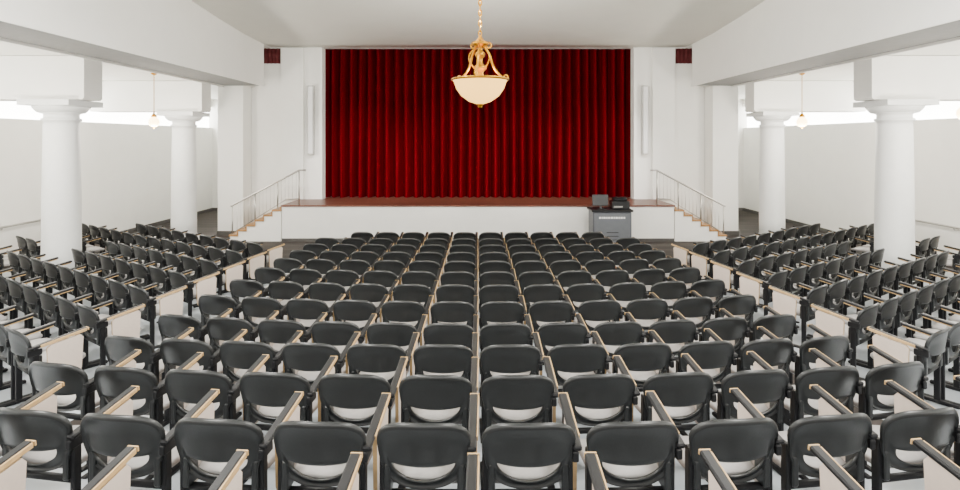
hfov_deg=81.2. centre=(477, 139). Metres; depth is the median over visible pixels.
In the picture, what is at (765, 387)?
chair
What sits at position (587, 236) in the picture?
chair
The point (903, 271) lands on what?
chair
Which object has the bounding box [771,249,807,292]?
chair
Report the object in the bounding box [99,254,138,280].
chair
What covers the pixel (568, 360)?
chair
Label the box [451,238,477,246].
chair
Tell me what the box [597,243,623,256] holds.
chair
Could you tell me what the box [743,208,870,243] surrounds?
baseboard
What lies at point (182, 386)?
chair
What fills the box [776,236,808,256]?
chair
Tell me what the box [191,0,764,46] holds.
ceiling
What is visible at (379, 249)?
chair
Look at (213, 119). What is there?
wall
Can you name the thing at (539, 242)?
chair
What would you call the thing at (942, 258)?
chair
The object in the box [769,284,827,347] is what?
chair
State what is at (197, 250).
chair
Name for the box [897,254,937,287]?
chair
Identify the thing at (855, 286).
chair
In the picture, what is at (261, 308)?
chair
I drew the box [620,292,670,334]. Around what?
chair
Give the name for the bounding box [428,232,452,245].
chair
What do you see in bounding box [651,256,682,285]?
chair
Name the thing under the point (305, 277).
chair
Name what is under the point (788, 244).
chair
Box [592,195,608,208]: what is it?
computer monitor
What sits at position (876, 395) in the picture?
chair
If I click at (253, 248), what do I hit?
chair
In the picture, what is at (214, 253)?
chair
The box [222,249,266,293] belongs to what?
chair
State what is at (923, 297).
chair
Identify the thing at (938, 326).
chair
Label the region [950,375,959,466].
chair
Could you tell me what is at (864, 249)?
chair
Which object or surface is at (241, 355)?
chair
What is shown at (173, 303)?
chair
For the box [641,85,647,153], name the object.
loudspeaker
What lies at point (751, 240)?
chair
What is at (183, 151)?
column
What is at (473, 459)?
chair
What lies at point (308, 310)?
chair
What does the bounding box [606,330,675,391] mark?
chair
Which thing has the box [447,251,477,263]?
chair
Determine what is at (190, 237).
chair
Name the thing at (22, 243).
chair
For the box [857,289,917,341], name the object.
chair
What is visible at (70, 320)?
chair
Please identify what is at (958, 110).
pendant light
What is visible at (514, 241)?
chair
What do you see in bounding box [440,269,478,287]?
chair
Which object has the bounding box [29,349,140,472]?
chair
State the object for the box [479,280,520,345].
chair
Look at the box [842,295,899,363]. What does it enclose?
chair
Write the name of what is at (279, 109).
wall
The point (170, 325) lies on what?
chair
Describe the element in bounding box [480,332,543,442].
chair
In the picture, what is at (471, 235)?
chair
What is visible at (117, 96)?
cross beam
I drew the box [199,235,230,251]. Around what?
chair
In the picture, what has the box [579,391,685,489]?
chair
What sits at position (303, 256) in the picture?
chair
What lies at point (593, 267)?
chair
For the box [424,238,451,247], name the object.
chair
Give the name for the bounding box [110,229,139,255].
chair
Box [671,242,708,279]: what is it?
chair
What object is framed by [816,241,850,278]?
chair
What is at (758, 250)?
chair
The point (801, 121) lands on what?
pendant light
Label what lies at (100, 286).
chair
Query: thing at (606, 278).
chair
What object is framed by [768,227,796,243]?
chair
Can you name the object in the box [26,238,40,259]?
chair
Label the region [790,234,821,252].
chair
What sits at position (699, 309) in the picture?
chair
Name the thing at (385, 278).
chair
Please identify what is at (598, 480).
chair
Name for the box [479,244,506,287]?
chair
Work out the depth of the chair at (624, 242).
11.82 m
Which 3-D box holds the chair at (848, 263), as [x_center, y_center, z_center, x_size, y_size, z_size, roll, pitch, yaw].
[6.315,2.398,9.873,0.554,0.836,0.648,0,0,-35]
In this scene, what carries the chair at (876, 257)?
on the floor
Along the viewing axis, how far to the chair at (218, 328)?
5.86 m
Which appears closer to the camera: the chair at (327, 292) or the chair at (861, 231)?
the chair at (327, 292)
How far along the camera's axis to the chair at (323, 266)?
9.29 m
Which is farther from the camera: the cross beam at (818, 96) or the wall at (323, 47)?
the wall at (323, 47)
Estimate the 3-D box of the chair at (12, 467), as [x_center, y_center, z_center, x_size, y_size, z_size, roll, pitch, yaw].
[-2.576,1.862,2.620,0.561,0.836,0.648,0,0,9]
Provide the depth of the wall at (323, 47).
17.62 m
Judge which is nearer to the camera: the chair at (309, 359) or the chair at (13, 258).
the chair at (309, 359)
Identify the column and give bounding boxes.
[17,99,102,285]
[156,111,209,237]
[746,111,799,237]
[853,99,938,285]
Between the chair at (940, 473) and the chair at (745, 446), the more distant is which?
the chair at (745, 446)
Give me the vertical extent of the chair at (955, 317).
0.836 m
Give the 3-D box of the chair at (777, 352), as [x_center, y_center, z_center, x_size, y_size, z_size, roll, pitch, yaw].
[2.595,2.180,5.236,0.561,0.836,0.648,0,0,-9]
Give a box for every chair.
[0,245,11,259]
[0,248,22,275]
[0,267,13,273]
[0,275,41,319]
[0,305,23,367]
[0,314,7,320]
[0,322,54,403]
[0,326,88,406]
[0,381,64,456]
[0,386,139,489]
[0,439,36,489]
[1,313,42,384]
[4,272,26,315]
[6,250,45,281]
[6,277,57,328]
[16,236,40,256]
[18,254,58,287]
[21,283,76,337]
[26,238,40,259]
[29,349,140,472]
[30,257,71,291]
[38,289,98,341]
[43,261,86,296]
[56,295,113,363]
[57,265,102,302]
[71,248,108,272]
[73,269,119,305]
[76,303,144,379]
[80,389,219,489]
[81,352,203,478]
[81,445,138,489]
[82,223,106,244]
[82,234,93,246]
[82,237,104,253]
[85,251,123,278]
[89,225,116,258]
[90,273,137,314]
[99,227,128,252]
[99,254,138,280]
[104,327,193,419]
[105,241,139,278]
[108,279,158,337]
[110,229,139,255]
[114,258,155,309]
[119,243,153,286]
[122,232,152,264]
[127,246,168,288]
[128,284,186,348]
[131,261,173,315]
[134,234,165,252]
[135,223,162,241]
[144,265,194,322]
[147,225,174,241]
[147,236,179,256]
[148,249,184,292]
[158,309,231,379]
[159,227,187,243]
[160,329,246,426]
[161,239,193,255]
[164,252,201,298]
[165,354,268,475]
[168,270,219,315]
[172,230,200,246]
[174,391,303,489]
[176,241,209,279]
[181,255,220,305]
[185,232,215,264]
[191,244,225,283]
[193,258,245,307]
[198,291,261,328]
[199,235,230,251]
[207,311,278,352]
[208,246,243,292]
[208,449,248,489]
[214,237,245,268]
[219,331,302,419]
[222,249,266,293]
[229,277,284,304]
[230,239,262,279]
[239,356,337,485]
[241,292,302,356]
[247,242,284,283]
[254,266,302,314]
[258,312,326,386]
[268,278,321,313]
[273,257,316,300]
[273,393,390,489]
[282,332,360,391]
[286,294,345,333]
[289,249,328,267]
[289,267,336,297]
[303,243,338,258]
[306,257,347,298]
[308,279,359,338]
[311,314,376,373]
[315,237,346,256]
[318,357,407,433]
[320,250,357,268]
[326,268,371,316]
[332,243,365,256]
[333,295,388,330]
[336,452,362,489]
[339,258,379,279]
[342,237,372,248]
[347,332,418,384]
[350,280,398,316]
[351,232,379,242]
[351,250,387,266]
[361,243,393,265]
[363,268,406,300]
[367,314,427,352]
[369,238,398,257]
[374,258,412,277]
[376,232,403,241]
[377,393,478,489]
[381,295,433,329]
[383,250,417,275]
[390,243,421,265]
[392,280,438,306]
[396,238,425,248]
[398,357,478,487]
[401,268,442,289]
[402,232,428,241]
[409,259,445,287]
[413,333,478,380]
[415,251,447,264]
[420,244,449,255]
[423,315,478,349]
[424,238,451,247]
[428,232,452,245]
[430,296,478,327]
[436,281,478,304]
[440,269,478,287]
[444,259,477,273]
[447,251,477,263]
[449,244,477,254]
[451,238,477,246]
[453,232,477,239]
[466,453,479,489]
[479,232,502,240]
[479,238,504,247]
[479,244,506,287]
[479,251,509,298]
[479,259,512,311]
[479,268,516,328]
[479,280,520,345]
[479,295,526,373]
[479,314,533,406]
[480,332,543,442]
[480,356,558,489]
[482,392,581,489]
[504,232,528,243]
[506,238,531,250]
[509,243,536,258]
[511,250,541,268]
[515,258,547,287]
[518,268,554,294]
[523,280,563,313]
[529,295,575,331]
[530,232,553,242]
[534,237,558,249]
[537,314,590,364]
[538,243,565,265]
[544,250,572,275]
[545,331,610,391]
[550,258,581,283]
[556,232,579,242]
[557,267,593,300]
[558,355,639,433]
[561,237,586,257]
[566,279,606,316]
[568,243,594,265]
[573,294,623,359]
[576,250,604,274]
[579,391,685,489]
[581,232,604,242]
[584,452,607,489]
[585,257,616,282]
[589,237,613,256]
[589,312,645,386]
[595,267,630,316]
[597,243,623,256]
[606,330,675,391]
[607,249,636,269]
[608,278,648,321]
[616,237,639,256]
[619,257,650,281]
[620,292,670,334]
[626,242,651,255]
[631,265,667,297]
[633,353,718,485]
[638,249,666,268]
[641,311,699,386]
[646,277,688,335]
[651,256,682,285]
[666,291,715,332]
[667,264,702,314]
[669,328,737,435]
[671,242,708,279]
[675,388,784,489]
[685,275,727,309]
[689,249,733,293]
[693,239,725,276]
[694,308,750,357]
[698,449,736,489]
[710,237,741,268]
[710,258,762,307]
[710,351,793,475]
[711,289,758,330]
[712,246,747,291]
[725,235,756,251]
[730,244,764,283]
[731,326,797,425]
[735,255,774,305]
[736,270,787,321]
[740,232,770,264]
[744,306,798,384]
[746,241,779,279]
[754,252,791,298]
[755,230,783,246]
[761,265,811,322]
[762,239,794,255]
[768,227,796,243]
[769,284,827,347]
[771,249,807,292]
[773,384,877,489]
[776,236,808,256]
[781,225,808,241]
[782,261,824,315]
[784,348,870,478]
[787,246,828,288]
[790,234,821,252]
[790,324,852,380]
[793,223,820,241]
[797,279,847,336]
[800,258,841,309]
[802,243,836,286]
[803,232,833,264]
[808,444,863,489]
[811,303,879,380]
[816,229,845,255]
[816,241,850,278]
[817,254,856,280]
[818,273,865,314]
[827,227,856,252]
[832,251,870,278]
[836,269,882,305]
[839,225,866,258]
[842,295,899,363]
[847,248,884,272]
[849,223,873,244]
[851,237,873,253]
[853,265,898,302]
[854,345,928,471]
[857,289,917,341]
[862,234,873,246]
[865,380,959,489]
[867,326,959,409]
[869,261,912,296]
[879,283,934,337]
[884,257,925,291]
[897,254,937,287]
[898,277,949,328]
[901,322,959,404]
[910,250,949,281]
[910,438,959,489]
[913,313,954,384]
[914,274,959,319]
[915,236,939,256]
[915,238,929,259]
[929,272,959,315]
[932,305,959,367]
[933,248,959,275]
[942,267,959,273]
[944,245,959,259]
[948,298,959,321]
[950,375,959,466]
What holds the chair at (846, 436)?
on the floor
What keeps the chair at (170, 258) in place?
on the floor
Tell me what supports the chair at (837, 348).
on the floor
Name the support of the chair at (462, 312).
on the floor
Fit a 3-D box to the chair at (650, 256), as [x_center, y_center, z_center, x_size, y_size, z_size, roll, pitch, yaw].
[3.180,2.417,10.446,0.561,0.836,0.648,0,0,-7]
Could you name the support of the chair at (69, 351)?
on the floor
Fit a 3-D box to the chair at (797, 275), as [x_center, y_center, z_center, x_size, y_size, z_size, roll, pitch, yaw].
[4.840,2.362,8.841,0.554,0.836,0.648,0,0,-35]
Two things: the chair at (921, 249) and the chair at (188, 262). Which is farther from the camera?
the chair at (921, 249)
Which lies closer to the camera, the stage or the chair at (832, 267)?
the chair at (832, 267)
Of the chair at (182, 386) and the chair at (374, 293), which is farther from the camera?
the chair at (374, 293)
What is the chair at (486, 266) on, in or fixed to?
on the floor
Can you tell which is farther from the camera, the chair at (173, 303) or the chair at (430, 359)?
the chair at (173, 303)
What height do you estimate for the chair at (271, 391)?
0.836 m
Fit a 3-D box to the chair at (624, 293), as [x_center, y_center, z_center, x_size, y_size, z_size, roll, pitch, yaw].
[2.020,2.323,7.763,0.561,0.836,0.648,0,0,-7]
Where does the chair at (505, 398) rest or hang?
on the floor
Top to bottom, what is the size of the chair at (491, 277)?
0.836 m
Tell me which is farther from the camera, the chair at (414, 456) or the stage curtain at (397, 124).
the stage curtain at (397, 124)
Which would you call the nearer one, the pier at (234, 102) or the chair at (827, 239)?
the chair at (827, 239)
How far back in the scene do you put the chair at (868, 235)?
12.90 m
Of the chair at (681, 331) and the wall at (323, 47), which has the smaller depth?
the chair at (681, 331)
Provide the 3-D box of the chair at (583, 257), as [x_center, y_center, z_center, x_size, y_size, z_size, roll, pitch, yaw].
[2.027,2.413,10.326,0.561,0.836,0.648,0,0,-5]
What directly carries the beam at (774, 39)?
attached to the ceiling at (273, 23)
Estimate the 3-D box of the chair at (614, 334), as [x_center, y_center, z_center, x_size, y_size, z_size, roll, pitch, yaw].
[1.446,2.260,5.960,0.561,0.836,0.648,0,0,-5]
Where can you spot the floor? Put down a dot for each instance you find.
(207, 223)
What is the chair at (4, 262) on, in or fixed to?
on the floor
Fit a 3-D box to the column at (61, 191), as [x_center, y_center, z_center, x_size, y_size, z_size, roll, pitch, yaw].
[-8.400,1.048,11.300,1.000,3.675,1.000,0,0,0]
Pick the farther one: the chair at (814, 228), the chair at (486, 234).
the chair at (814, 228)
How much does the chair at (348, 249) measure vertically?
0.836 m
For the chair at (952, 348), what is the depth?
5.78 m
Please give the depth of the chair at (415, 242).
11.75 m
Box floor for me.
[0,211,959,489]
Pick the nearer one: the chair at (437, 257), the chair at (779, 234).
the chair at (437, 257)
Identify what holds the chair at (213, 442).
on the floor
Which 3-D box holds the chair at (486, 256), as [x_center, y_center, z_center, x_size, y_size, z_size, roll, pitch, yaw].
[0.298,2.410,10.246,0.561,0.836,0.648,0,0,-1]
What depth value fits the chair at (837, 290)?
7.66 m
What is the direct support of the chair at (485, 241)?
on the floor
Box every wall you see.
[0,118,212,255]
[209,99,217,207]
[251,47,324,222]
[323,47,632,48]
[631,47,704,222]
[738,99,746,207]
[743,118,959,255]
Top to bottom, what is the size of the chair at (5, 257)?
0.836 m
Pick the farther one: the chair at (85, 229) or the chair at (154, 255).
the chair at (85, 229)
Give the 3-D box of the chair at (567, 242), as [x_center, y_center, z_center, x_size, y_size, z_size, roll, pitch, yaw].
[2.034,2.472,12.019,0.561,0.836,0.648,0,0,-2]
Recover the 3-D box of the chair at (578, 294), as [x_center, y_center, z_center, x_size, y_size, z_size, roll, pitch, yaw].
[1.446,2.321,7.700,0.561,0.836,0.648,0,0,-5]
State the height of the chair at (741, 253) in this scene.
0.836 m
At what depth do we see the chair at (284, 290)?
7.59 m
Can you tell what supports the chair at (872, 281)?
on the floor
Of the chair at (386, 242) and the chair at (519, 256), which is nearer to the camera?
the chair at (519, 256)
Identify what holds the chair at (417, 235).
on the floor
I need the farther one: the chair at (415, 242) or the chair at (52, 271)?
the chair at (415, 242)
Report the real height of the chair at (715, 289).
0.836 m
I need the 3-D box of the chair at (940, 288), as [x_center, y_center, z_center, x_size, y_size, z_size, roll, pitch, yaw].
[6.315,2.331,7.954,0.554,0.836,0.648,0,0,-35]
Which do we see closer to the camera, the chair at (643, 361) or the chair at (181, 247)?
the chair at (643, 361)
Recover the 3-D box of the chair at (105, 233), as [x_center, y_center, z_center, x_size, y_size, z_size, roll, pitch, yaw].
[-8.772,2.487,13.514,0.554,0.836,0.648,0,0,35]
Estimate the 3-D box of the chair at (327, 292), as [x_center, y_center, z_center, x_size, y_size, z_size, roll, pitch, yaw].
[-2.001,2.323,7.758,0.561,0.836,0.648,0,0,7]
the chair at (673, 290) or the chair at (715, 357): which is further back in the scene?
the chair at (673, 290)
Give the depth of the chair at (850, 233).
13.29 m
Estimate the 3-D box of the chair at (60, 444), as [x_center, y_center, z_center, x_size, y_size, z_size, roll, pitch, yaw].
[-2.576,1.968,3.490,0.561,0.836,0.648,0,0,9]
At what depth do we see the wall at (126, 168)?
16.43 m
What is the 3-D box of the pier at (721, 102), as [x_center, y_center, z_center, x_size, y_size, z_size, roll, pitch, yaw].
[7.460,-0.350,19.990,0.920,6.500,6.020,0,0,0]
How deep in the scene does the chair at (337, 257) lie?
10.13 m
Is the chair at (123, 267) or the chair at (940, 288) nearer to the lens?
the chair at (940, 288)
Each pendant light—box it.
[148,73,159,127]
[796,73,807,127]
[956,107,959,118]
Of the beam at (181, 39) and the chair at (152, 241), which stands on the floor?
the chair at (152, 241)
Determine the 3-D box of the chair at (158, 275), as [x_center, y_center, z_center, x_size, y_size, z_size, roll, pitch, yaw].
[-4.840,2.362,8.841,0.554,0.836,0.648,0,0,35]
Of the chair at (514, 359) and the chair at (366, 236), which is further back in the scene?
the chair at (366, 236)
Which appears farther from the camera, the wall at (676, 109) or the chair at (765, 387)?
the wall at (676, 109)
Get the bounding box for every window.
[0,101,208,127]
[747,101,959,127]
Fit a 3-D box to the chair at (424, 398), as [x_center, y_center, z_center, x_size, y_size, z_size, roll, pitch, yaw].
[-0.278,2.049,4.156,0.561,0.836,0.648,0,0,1]
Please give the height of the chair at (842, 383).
0.836 m
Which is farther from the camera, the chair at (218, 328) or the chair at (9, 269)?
the chair at (9, 269)
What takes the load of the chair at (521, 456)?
on the floor
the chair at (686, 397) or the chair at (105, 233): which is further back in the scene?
the chair at (105, 233)
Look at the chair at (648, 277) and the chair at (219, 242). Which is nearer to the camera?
the chair at (648, 277)
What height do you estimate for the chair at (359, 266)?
0.836 m
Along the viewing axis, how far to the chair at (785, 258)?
9.90 m
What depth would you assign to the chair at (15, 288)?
7.71 m
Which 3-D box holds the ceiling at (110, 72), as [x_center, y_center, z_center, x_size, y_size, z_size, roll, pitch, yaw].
[-9.450,-1.785,10.100,3.500,0.230,26.200,0,0,0]
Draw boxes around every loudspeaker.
[308,85,314,153]
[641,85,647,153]
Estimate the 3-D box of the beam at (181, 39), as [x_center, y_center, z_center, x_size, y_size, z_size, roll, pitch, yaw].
[-7.105,-2.600,7.000,1.270,2.000,20.000,0,0,0]
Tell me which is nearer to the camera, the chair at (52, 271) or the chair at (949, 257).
the chair at (52, 271)
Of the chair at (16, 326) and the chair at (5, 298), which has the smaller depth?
the chair at (16, 326)
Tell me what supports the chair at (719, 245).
on the floor
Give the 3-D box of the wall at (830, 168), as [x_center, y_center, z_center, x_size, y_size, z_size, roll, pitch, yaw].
[11.050,1.250,10.100,0.300,3.500,26.200,0,0,0]
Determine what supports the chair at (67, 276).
on the floor
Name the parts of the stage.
railing, railing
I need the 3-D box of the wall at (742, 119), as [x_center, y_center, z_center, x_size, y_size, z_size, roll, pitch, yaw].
[9.550,0.600,23.100,3.300,4.600,0.200,0,0,0]
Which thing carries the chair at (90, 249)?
on the floor
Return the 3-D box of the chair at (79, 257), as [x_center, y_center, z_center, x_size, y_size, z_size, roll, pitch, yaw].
[-7.298,2.422,10.562,0.554,0.836,0.648,0,0,35]
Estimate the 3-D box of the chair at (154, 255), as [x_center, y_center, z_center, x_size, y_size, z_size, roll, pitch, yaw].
[-5.823,2.420,10.489,0.554,0.836,0.648,0,0,35]
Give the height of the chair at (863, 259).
0.836 m
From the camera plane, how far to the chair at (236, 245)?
11.47 m
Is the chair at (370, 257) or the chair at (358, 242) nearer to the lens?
the chair at (370, 257)
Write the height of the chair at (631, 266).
0.836 m
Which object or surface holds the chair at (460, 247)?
on the floor
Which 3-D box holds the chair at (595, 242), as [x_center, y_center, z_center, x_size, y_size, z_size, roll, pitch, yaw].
[2.613,2.473,12.042,0.561,0.836,0.648,0,0,-3]
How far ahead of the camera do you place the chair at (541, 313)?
6.55 m
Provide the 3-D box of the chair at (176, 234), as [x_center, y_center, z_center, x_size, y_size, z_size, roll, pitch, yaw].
[-6.806,2.487,13.098,0.554,0.836,0.648,0,0,35]
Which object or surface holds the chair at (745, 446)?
on the floor
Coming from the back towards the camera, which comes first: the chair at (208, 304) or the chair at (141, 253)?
the chair at (141, 253)
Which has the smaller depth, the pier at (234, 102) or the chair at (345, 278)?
the chair at (345, 278)
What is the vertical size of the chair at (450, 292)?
0.836 m
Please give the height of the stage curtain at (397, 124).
5.200 m
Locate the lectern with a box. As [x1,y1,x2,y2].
[587,207,632,243]
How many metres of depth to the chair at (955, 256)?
10.74 m
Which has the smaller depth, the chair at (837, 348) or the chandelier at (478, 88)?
the chair at (837, 348)
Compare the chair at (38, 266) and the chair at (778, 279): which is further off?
the chair at (38, 266)
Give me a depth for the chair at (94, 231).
13.61 m
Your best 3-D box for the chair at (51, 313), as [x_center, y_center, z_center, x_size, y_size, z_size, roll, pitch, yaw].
[-5.332,2.307,7.265,0.554,0.836,0.648,0,0,35]
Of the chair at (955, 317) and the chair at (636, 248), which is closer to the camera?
the chair at (955, 317)
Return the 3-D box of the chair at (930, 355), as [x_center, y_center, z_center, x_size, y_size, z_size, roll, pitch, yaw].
[4.346,2.232,5.615,0.561,0.836,0.648,0,0,-35]
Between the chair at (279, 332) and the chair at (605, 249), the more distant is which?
the chair at (605, 249)
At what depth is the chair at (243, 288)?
7.70 m
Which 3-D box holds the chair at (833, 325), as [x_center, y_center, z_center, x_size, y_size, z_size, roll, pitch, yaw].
[4.346,2.283,6.575,0.561,0.836,0.648,0,0,-35]
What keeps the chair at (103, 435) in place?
on the floor
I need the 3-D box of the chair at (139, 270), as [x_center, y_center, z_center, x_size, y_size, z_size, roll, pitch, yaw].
[-5.332,2.374,9.185,0.554,0.836,0.648,0,0,35]
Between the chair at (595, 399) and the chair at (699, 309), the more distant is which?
the chair at (699, 309)
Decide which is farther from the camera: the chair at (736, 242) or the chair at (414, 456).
the chair at (736, 242)
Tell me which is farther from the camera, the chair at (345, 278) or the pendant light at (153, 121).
the pendant light at (153, 121)
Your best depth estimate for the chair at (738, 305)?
6.84 m
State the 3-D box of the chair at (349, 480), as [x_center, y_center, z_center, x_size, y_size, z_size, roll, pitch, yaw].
[-0.852,1.839,2.436,0.561,0.836,0.648,0,0,3]
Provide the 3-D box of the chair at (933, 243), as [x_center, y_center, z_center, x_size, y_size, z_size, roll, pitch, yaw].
[9.755,2.482,12.283,0.554,0.836,0.648,0,0,-35]
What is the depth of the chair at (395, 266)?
9.18 m
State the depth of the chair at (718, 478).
2.61 m
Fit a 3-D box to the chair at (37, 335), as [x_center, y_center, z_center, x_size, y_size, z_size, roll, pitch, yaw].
[-5.332,2.273,6.305,0.554,0.836,0.648,0,0,35]
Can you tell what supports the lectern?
on the floor
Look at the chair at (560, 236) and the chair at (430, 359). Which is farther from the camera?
the chair at (560, 236)
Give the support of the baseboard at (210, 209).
attached to the wall at (126, 168)
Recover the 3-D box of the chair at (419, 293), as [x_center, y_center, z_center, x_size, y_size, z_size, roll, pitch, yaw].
[-0.852,2.319,7.656,0.561,0.836,0.648,0,0,3]
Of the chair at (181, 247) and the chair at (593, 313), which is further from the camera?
the chair at (181, 247)
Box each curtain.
[264,48,280,63]
[325,49,630,197]
[675,48,691,63]
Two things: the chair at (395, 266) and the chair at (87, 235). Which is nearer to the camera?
the chair at (395, 266)
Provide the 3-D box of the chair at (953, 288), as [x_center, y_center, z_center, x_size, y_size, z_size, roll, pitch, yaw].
[6.806,2.343,8.298,0.554,0.836,0.648,0,0,-35]
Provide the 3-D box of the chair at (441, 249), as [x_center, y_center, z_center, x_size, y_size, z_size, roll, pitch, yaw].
[-0.857,2.441,11.124,0.561,0.836,0.648,0,0,1]
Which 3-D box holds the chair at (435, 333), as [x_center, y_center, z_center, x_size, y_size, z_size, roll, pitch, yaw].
[-0.278,2.257,5.896,0.561,0.836,0.648,0,0,1]
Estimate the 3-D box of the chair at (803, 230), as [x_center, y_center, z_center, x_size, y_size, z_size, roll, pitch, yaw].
[7.789,2.487,13.786,0.554,0.836,0.648,0,0,-35]
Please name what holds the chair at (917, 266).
on the floor
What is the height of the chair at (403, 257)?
0.836 m
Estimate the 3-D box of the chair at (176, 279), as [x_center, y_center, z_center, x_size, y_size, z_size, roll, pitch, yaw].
[-4.346,2.350,8.495,0.561,0.836,0.648,0,0,35]
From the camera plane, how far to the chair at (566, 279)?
8.32 m
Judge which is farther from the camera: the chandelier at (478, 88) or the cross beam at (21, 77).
the cross beam at (21, 77)
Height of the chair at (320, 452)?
0.836 m
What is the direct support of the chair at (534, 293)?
on the floor
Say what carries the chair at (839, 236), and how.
on the floor
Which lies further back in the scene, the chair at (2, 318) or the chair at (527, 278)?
the chair at (527, 278)
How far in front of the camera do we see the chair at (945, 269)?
8.90 m
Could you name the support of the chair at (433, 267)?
on the floor
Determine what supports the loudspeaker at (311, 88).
attached to the wall at (279, 109)
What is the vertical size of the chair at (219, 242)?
0.836 m
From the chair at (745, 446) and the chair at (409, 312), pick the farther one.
the chair at (409, 312)
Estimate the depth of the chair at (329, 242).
11.82 m
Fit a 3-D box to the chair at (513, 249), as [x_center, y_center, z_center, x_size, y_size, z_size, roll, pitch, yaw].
[0.876,2.441,11.125,0.561,0.836,0.648,0,0,-1]
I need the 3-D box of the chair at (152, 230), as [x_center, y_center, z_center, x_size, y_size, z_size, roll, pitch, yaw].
[-7.789,2.487,13.786,0.554,0.836,0.648,0,0,35]
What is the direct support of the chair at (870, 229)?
on the floor
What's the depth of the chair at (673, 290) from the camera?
7.60 m
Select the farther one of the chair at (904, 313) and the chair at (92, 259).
the chair at (92, 259)
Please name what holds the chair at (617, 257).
on the floor
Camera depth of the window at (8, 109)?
16.44 m
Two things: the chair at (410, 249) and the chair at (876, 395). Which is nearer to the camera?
the chair at (876, 395)
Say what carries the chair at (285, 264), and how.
on the floor
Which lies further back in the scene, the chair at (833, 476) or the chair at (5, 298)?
the chair at (5, 298)
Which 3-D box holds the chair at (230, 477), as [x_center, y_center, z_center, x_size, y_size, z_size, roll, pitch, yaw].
[-1.427,1.844,2.477,0.561,0.836,0.648,0,0,5]
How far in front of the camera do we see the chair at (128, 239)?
12.58 m
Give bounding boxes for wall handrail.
[0,219,40,229]
[915,219,959,229]
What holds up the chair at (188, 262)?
on the floor
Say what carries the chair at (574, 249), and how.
on the floor
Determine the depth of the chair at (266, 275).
8.57 m
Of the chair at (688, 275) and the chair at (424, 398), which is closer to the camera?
the chair at (424, 398)
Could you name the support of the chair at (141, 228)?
on the floor
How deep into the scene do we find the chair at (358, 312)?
6.59 m
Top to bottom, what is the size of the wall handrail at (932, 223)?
0.777 m
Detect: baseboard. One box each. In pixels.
[85,208,212,243]
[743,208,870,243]
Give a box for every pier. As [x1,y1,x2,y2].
[217,86,254,235]
[701,86,738,235]
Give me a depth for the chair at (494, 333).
5.65 m
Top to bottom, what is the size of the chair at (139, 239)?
0.836 m
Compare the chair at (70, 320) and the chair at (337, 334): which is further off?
the chair at (70, 320)
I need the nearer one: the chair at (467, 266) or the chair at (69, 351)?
the chair at (69, 351)
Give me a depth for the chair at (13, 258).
10.04 m
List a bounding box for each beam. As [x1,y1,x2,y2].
[0,0,264,86]
[0,56,101,100]
[90,81,210,111]
[691,0,959,86]
[745,81,865,111]
[854,56,959,100]
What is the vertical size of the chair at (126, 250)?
0.836 m
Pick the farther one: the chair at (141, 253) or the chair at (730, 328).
the chair at (141, 253)
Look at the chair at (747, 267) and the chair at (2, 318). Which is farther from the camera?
the chair at (747, 267)
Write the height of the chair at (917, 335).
0.836 m
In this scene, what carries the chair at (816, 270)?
on the floor
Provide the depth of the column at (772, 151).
15.72 m
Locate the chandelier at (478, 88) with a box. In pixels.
[451,0,508,107]
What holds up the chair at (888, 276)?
on the floor
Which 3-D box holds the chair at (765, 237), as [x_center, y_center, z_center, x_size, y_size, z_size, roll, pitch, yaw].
[6.315,2.487,12.754,0.554,0.836,0.648,0,0,-35]
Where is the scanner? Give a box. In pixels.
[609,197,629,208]
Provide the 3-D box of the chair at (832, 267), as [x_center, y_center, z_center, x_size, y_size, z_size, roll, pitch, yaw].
[5.823,2.386,9.529,0.554,0.836,0.648,0,0,-35]
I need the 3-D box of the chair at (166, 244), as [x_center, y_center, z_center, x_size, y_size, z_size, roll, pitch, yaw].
[-6.315,2.465,11.793,0.554,0.836,0.648,0,0,35]
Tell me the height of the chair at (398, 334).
0.836 m
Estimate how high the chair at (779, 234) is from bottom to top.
0.836 m
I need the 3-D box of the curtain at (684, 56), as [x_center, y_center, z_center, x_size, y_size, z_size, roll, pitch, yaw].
[6.560,-2.635,17.570,0.720,0.470,0.070,0,0,0]
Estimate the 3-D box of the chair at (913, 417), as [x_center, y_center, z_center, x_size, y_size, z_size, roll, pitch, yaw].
[2.595,1.968,3.496,0.561,0.836,0.648,0,0,-9]
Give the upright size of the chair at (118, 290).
0.836 m
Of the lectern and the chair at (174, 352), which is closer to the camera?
the chair at (174, 352)
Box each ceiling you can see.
[0,41,217,98]
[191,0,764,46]
[738,40,959,98]
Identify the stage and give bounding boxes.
[229,169,726,241]
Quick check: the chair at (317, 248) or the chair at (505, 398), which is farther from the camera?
the chair at (317, 248)
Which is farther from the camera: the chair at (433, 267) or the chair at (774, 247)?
the chair at (774, 247)
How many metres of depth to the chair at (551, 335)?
5.67 m
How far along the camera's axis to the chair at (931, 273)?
8.50 m
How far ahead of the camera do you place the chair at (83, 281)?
8.33 m
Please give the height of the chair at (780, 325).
0.836 m
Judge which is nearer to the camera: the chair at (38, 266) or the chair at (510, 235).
the chair at (38, 266)
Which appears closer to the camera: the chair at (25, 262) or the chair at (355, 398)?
the chair at (355, 398)
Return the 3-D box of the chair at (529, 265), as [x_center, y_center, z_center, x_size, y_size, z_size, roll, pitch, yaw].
[0.873,2.380,9.394,0.561,0.836,0.648,0,0,-3]
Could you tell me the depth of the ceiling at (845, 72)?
13.46 m
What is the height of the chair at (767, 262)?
0.836 m
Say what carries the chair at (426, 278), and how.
on the floor
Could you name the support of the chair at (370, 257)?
on the floor
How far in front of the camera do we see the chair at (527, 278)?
8.28 m
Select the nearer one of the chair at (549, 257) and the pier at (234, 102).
the chair at (549, 257)
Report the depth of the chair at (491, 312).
6.53 m
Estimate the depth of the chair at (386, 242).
11.77 m
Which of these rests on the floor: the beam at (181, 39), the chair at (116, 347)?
the chair at (116, 347)

